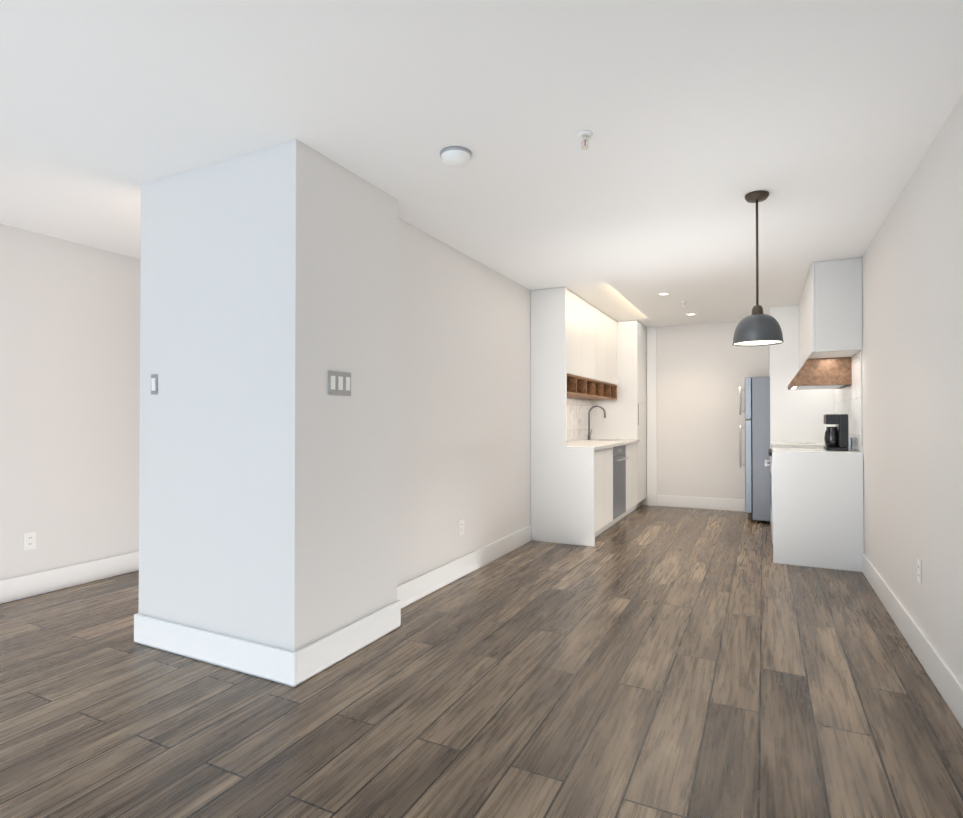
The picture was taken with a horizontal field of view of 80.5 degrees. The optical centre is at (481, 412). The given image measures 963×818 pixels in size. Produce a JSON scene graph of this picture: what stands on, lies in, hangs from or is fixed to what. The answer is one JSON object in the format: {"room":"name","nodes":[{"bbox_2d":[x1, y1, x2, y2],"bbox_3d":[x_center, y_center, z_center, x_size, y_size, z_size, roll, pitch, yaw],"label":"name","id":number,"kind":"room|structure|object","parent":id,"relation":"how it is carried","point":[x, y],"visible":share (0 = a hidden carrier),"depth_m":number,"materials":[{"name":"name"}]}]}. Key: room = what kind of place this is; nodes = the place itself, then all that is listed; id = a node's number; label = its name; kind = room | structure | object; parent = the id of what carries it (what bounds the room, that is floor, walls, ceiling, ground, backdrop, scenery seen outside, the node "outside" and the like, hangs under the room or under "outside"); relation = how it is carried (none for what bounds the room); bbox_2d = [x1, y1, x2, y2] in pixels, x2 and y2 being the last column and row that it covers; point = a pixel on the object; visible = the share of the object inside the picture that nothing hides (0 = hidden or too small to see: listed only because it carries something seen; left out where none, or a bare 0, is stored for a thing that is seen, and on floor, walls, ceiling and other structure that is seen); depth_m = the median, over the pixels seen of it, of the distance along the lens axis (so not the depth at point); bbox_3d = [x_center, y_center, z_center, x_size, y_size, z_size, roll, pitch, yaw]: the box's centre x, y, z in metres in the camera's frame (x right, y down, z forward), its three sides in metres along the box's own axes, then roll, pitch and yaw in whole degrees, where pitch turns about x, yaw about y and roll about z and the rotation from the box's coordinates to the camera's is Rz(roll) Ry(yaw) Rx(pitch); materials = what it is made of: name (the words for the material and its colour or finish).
{"room":"kitchen","nodes":[
{"label":"kitchen","id":0,"kind":"room"},
{"bbox_2d":[0,223,140,579],"bbox_3d":[-2.972,0.006,4.019,0.120,2.440,11.690,0,-1,26],"label":"wall","id":1,"kind":"structure","parent":0,"point":[69,392],"depth_m":4.00,"materials":[{"name":"white paint"}]},
{"bbox_2d":[24,531,35,550],"bbox_3d":[-3.009,0.854,3.789,0.007,0.115,0.072,0,-1,26],"label":"electrical outlet","id":2,"kind":"object","parent":1,"relation":"attached to","point":[29,540],"visible":1,"depth_m":3.79,"materials":[{"name":"white plastic"}]},
{"bbox_2d":[0,551,138,603],"bbox_3d":[-3.409,1.140,2.969,0.020,0.150,9.200,0,-1,26],"label":"baseboard","id":3,"kind":"structure","parent":1,"relation":"attached to","point":[20,587],"depth_m":3.98,"materials":[{"name":"white wood"}]},
{"bbox_2d":[0,505,962,817],"bbox_3d":[-0.643,1.264,2.850,5.320,0.100,11.690,0,-1,26],"label":"floor","id":4,"kind":"structure","parent":0,"point":[644,661],"depth_m":2.35,"materials":[{"name":"brown wood"}]},
{"bbox_2d":[134,613,299,686],"bbox_3d":[-1.330,1.138,2.767,1.137,0.150,0.020,0,-1,26],"label":"baseboard","id":5,"kind":"structure","parent":4,"relation":"on","point":[287,667],"depth_m":2.71,"materials":[{"name":"white wood"}]},
{"bbox_2d":[138,139,397,651],"bbox_3d":[-1.151,-0.003,3.137,1.105,2.440,0.790,0,-1,26],"label":"pier","id":6,"kind":"object","parent":4,"relation":"on","point":[267,461],"visible":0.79,"depth_m":2.77,"materials":[{"name":"white paint"}]},
{"bbox_2d":[151,374,157,393],"bbox_3d":[-1.713,-0.150,2.970,0.050,0.105,0.009,0,-1,26],"label":"light switch","id":7,"kind":"object","parent":6,"relation":"attached to","point":[154,377],"visible":1,"depth_m":2.96,"materials":[{"name":"grey plastic"}]},
{"bbox_2d":[328,370,350,395],"bbox_3d":[-0.696,-0.146,2.801,0.009,0.115,0.165,0,-1,26],"label":"light switch","id":8,"kind":"object","parent":6,"relation":"attached to","point":[339,383],"visible":1,"depth_m":2.79,"materials":[{"name":"grey plastic"}]},
{"bbox_2d":[300,595,403,683],"bbox_3d":[-0.643,1.140,2.894,0.020,0.150,0.786,0,-1,26],"label":"baseboard","id":9,"kind":"structure","parent":4,"relation":"on","point":[327,651],"depth_m":2.83,"materials":[{"name":"white wood"}]},
{"bbox_2d":[531,447,606,546],"bbox_3d":[0.862,0.797,5.605,0.624,0.888,0.455,0,-1,26],"label":"base cabinet","id":10,"kind":"object","parent":4,"relation":"on","point":[572,495],"depth_m":5.42,"materials":[{"name":"white wood"}]},
{"bbox_2d":[567,439,638,449],"bbox_3d":[1.251,0.344,6.395,0.623,0.030,2.128,0,-1,26],"label":"countertop","id":11,"kind":"structure","parent":10,"relation":"on","point":[597,444],"depth_m":6.32,"materials":[{"name":"stone"}]},
{"bbox_2d":[587,405,605,439],"bbox_3d":[1.442,0.120,7.112,0.240,0.431,0.094,0,-1,26],"label":"faucet","id":12,"kind":"object","parent":11,"relation":"on","point":[589,433],"visible":1,"depth_m":7.12,"materials":[{"name":"silver metal"}]},
{"bbox_2d":[551,443,614,528],"bbox_3d":[1.043,0.801,6.001,0.596,0.888,0.415,0,-1,26],"label":"base cabinet","id":13,"kind":"object","parent":4,"relation":"on","point":[610,521],"depth_m":5.92,"materials":[{"name":"white wood"}]},
{"bbox_2d":[613,445,628,519],"bbox_3d":[1.300,0.756,6.443,0.629,0.784,0.596,0,-1,26],"label":"dishwasher","id":14,"kind":"object","parent":13,"relation":"in","point":[619,480],"visible":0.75,"depth_m":6.30,"materials":[{"name":"grey metal"}]},
{"bbox_2d":[592,320,646,510],"bbox_3d":[1.861,0.043,7.646,0.604,2.437,0.647,0,-1,26],"label":"pantry","id":15,"kind":"object","parent":4,"relation":"on","point":[626,414],"visible":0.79,"depth_m":7.33,"materials":[{"name":"white"}]},
{"bbox_2d":[615,459,634,522],"bbox_3d":[1.481,0.923,6.882,0.596,0.660,0.346,0,-1,26],"label":"base cabinet","id":16,"kind":"object","parent":4,"relation":"on","point":[630,463],"depth_m":6.84,"materials":[{"name":"white wood"}]},
{"bbox_2d":[635,459,636,504],"bbox_3d":[1.635,0.927,7.193,0.596,0.660,0.347,0,-1,26],"label":"base cabinet","id":17,"kind":"object","parent":4,"relation":"on","point":[635,459],"depth_m":7.12,"materials":[{"name":"white wood"}]},
{"bbox_2d":[739,377,770,522],"bbox_3d":[3.501,0.422,6.713,0.806,1.660,0.800,0,-1,26],"label":"refrigerator","id":18,"kind":"object","parent":4,"relation":"on","point":[757,470],"visible":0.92,"depth_m":6.45,"materials":[{"name":"silver metal"}]},
{"bbox_2d":[764,437,851,543],"bbox_3d":[3.065,0.729,5.396,0.674,1.020,0.764,0,-1,26],"label":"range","id":19,"kind":"object","parent":4,"relation":"on","point":[770,453],"visible":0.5,"depth_m":5.26,"materials":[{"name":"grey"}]},
{"bbox_2d":[770,451,863,571],"bbox_3d":[2.799,0.789,4.783,0.624,0.888,0.565,0,-1,26],"label":"base cabinet","id":20,"kind":"object","parent":4,"relation":"on","point":[818,513],"depth_m":4.52,"materials":[{"name":"white wood"}]},
{"bbox_2d":[770,442,861,452],"bbox_3d":[3.105,0.334,5.403,0.623,0.030,1.860,0,-1,26],"label":"countertop","id":21,"kind":"structure","parent":20,"relation":"on","point":[796,449],"depth_m":4.89,"materials":[{"name":"stone"}]},
{"bbox_2d":[824,414,848,450],"bbox_3d":[2.970,0.161,4.768,0.165,0.300,0.200,0,-1,26],"label":"coffee maker","id":22,"kind":"object","parent":21,"relation":"on","point":[836,438],"visible":1,"depth_m":4.69,"materials":[{"name":"black plastic"}]},
{"bbox_2d":[0,0,962,326],"bbox_3d":[-0.643,-1.276,2.875,5.320,0.100,11.690,0,-1,26],"label":"ceiling","id":23,"kind":"structure","parent":0,"point":[822,122],"depth_m":2.38,"materials":[{"name":"white paint"}]},
{"bbox_2d":[440,146,470,166],"bbox_3d":[-0.121,-1.201,2.688,0.148,0.050,0.148,0,-1,26],"label":"smoke detector","id":24,"kind":"object","parent":23,"relation":"attached to","point":[454,156],"visible":1,"depth_m":2.65,"materials":[{"name":"grey plastic"}]},
{"bbox_2d":[577,130,592,149],"bbox_3d":[0.456,-1.197,2.502,0.068,0.062,0.068,0,-1,26],"label":"sprinkler head","id":25,"kind":"object","parent":23,"relation":"attached to","point":[584,135],"visible":1,"depth_m":2.49},
{"bbox_2d":[657,292,670,295],"bbox_3d":[1.829,-1.192,5.694,0.136,0.008,0.136,0,-1,26],"label":"recessed light","id":26,"kind":"object","parent":23,"relation":"in","point":[664,293],"visible":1,"depth_m":5.68,"materials":[{"name":"white plastic"}]},
{"bbox_2d":[732,190,783,346],"bbox_3d":[1.541,-0.804,3.176,0.260,0.834,0.260,0,-1,26],"label":"pendant lamp","id":27,"kind":"object","parent":23,"relation":"hanging from","point":[757,327],"visible":1,"depth_m":3.12,"materials":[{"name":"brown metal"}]},
{"bbox_2d":[397,218,584,585],"bbox_3d":[0.498,0.023,5.723,0.120,2.440,5.310,0,-1,26],"label":"wall","id":28,"kind":"structure","parent":0,"point":[464,386],"depth_m":4.21,"materials":[{"name":"white paint"}]},
{"bbox_2d":[459,519,463,535],"bbox_3d":[-0.148,0.858,4.266,0.007,0.115,0.072,0,-1,26],"label":"outlet","id":29,"kind":"object","parent":28,"relation":"attached to","point":[461,527],"visible":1,"depth_m":4.26,"materials":[{"name":"white plastic"}]},
{"bbox_2d":[397,525,531,606],"bbox_3d":[-0.067,1.155,4.416,0.020,0.150,2.487,0,-1,26],"label":"baseboard","id":30,"kind":"structure","parent":28,"relation":"attached to","point":[423,585],"depth_m":4.21,"materials":[{"name":"white wood"}]},
{"bbox_2d":[567,289,582,376],"bbox_3d":[0.773,-0.785,5.752,0.348,0.817,0.532,0,-1,26],"label":"upper cabinet","id":31,"kind":"object","parent":28,"relation":"attached to","point":[574,302],"depth_m":5.68,"materials":[{"name":"white wood"}]},
{"bbox_2d":[567,397,591,440],"bbox_3d":[0.974,-0.019,6.536,0.008,0.696,2.128,0,-1,26],"label":"backsplash","id":32,"kind":"structure","parent":28,"relation":"attached to","point":[577,417],"depth_m":6.95,"materials":[{"name":"stone"}]},
{"bbox_2d":[583,300,598,380],"bbox_3d":[1.010,-0.780,6.229,0.348,0.817,0.532,0,-1,26],"label":"upper cabinet","id":33,"kind":"object","parent":28,"relation":"attached to","point":[591,342],"depth_m":6.20,"materials":[{"name":"white wood"}]},
{"bbox_2d":[599,310,606,382],"bbox_3d":[1.246,-0.776,6.705,0.348,0.817,0.532,0,-1,26],"label":"upper cabinet","id":34,"kind":"object","parent":28,"relation":"attached to","point":[602,317],"depth_m":6.67,"materials":[{"name":"white wood"}]},
{"bbox_2d":[607,315,616,384],"bbox_3d":[1.482,-0.771,7.181,0.348,0.817,0.531,0,-1,26],"label":"upper cabinet","id":35,"kind":"object","parent":28,"relation":"attached to","point":[611,323],"depth_m":7.06,"materials":[{"name":"white wood"}]},
{"bbox_2d":[567,374,616,399],"bbox_3d":[1.129,-0.274,6.461,0.334,0.188,2.128,0,-1,26],"label":"open shelf","id":36,"kind":"object","parent":35,"relation":"attached to","point":[578,387],"visible":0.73,"depth_m":6.39,"materials":[{"name":"brown wood"}]},
{"bbox_2d":[642,321,769,504],"bbox_3d":[1.930,0.045,8.044,5.080,2.440,0.120,0,-1,26],"label":"wall","id":37,"kind":"structure","parent":0,"point":[704,370],"depth_m":7.49,"materials":[{"name":"white paint"}]},
{"bbox_2d":[647,327,656,505],"bbox_3d":[2.328,0.044,7.763,0.127,2.437,0.027,0,-1,26],"label":"trim","id":38,"kind":"structure","parent":37,"relation":"attached to","point":[651,416],"depth_m":7.75,"materials":[{"name":"white"}]},
{"bbox_2d":[657,495,744,511],"bbox_3d":[2.896,1.185,7.477,1.133,0.150,0.016,0,-1,26],"label":"baseboard","id":39,"kind":"structure","parent":37,"relation":"attached to","point":[662,500],"depth_m":7.47,"materials":[{"name":"white wood"}]},
{"bbox_2d":[842,93,962,684],"bbox_3d":[1.686,-0.017,1.706,0.120,2.440,11.690,0,-1,26],"label":"wall","id":40,"kind":"structure","parent":0,"point":[912,345],"depth_m":2.78,"materials":[{"name":"white paint"}]},
{"bbox_2d":[799,293,802,368],"bbox_3d":[3.308,-0.838,5.504,0.337,0.717,0.381,0,-1,26],"label":"upper cabinet","id":41,"kind":"object","parent":40,"relation":"attached to","point":[801,301],"depth_m":5.85,"materials":[{"name":"white wood"}]},
{"bbox_2d":[788,357,851,389],"bbox_3d":[3.166,-0.358,5.357,0.467,0.242,0.760,0,-1,26],"label":"range hood","id":42,"kind":"object","parent":41,"relation":"attached to","point":[826,373],"visible":0.9,"depth_m":5.02,"materials":[{"name":"brown metal"}]},
{"bbox_2d":[803,305,806,364],"bbox_3d":[3.139,-0.841,5.163,0.337,0.717,0.381,0,-1,26],"label":"upper cabinet","id":43,"kind":"object","parent":40,"relation":"attached to","point":[804,306],"depth_m":5.39,"materials":[{"name":"white wood"}]},
{"bbox_2d":[803,257,862,359],"bbox_3d":[2.928,-0.845,4.738,0.337,0.717,0.569,0,-1,26],"label":"upper cabinet","id":44,"kind":"object","parent":40,"relation":"attached to","point":[830,314],"depth_m":4.49,"materials":[{"name":"white wood"}]},
{"bbox_2d":[834,350,862,451],"bbox_3d":[3.382,-0.082,5.270,0.008,0.796,1.860,0,-1,26],"label":"backsplash","id":45,"kind":"structure","parent":40,"relation":"attached to","point":[848,400],"depth_m":4.77,"materials":[{"name":"tile"}]},
{"bbox_2d":[862,553,962,727],"bbox_3d":[1.011,1.116,0.494,0.020,0.150,8.697,0,-1,26],"label":"baseboard","id":46,"kind":"structure","parent":40,"relation":"attached to","point":[947,683],"depth_m":2.75,"materials":[{"name":"white wood"}]},
{"bbox_2d":[917,558,921,584],"bbox_3d":[2.168,0.784,2.816,0.007,0.115,0.072,0,-1,26],"label":"electrical outlet","id":47,"kind":"object","parent":40,"relation":"attached to","point":[919,571],"visible":0.96,"depth_m":2.80,"materials":[{"name":"white plastic"}]}
]}

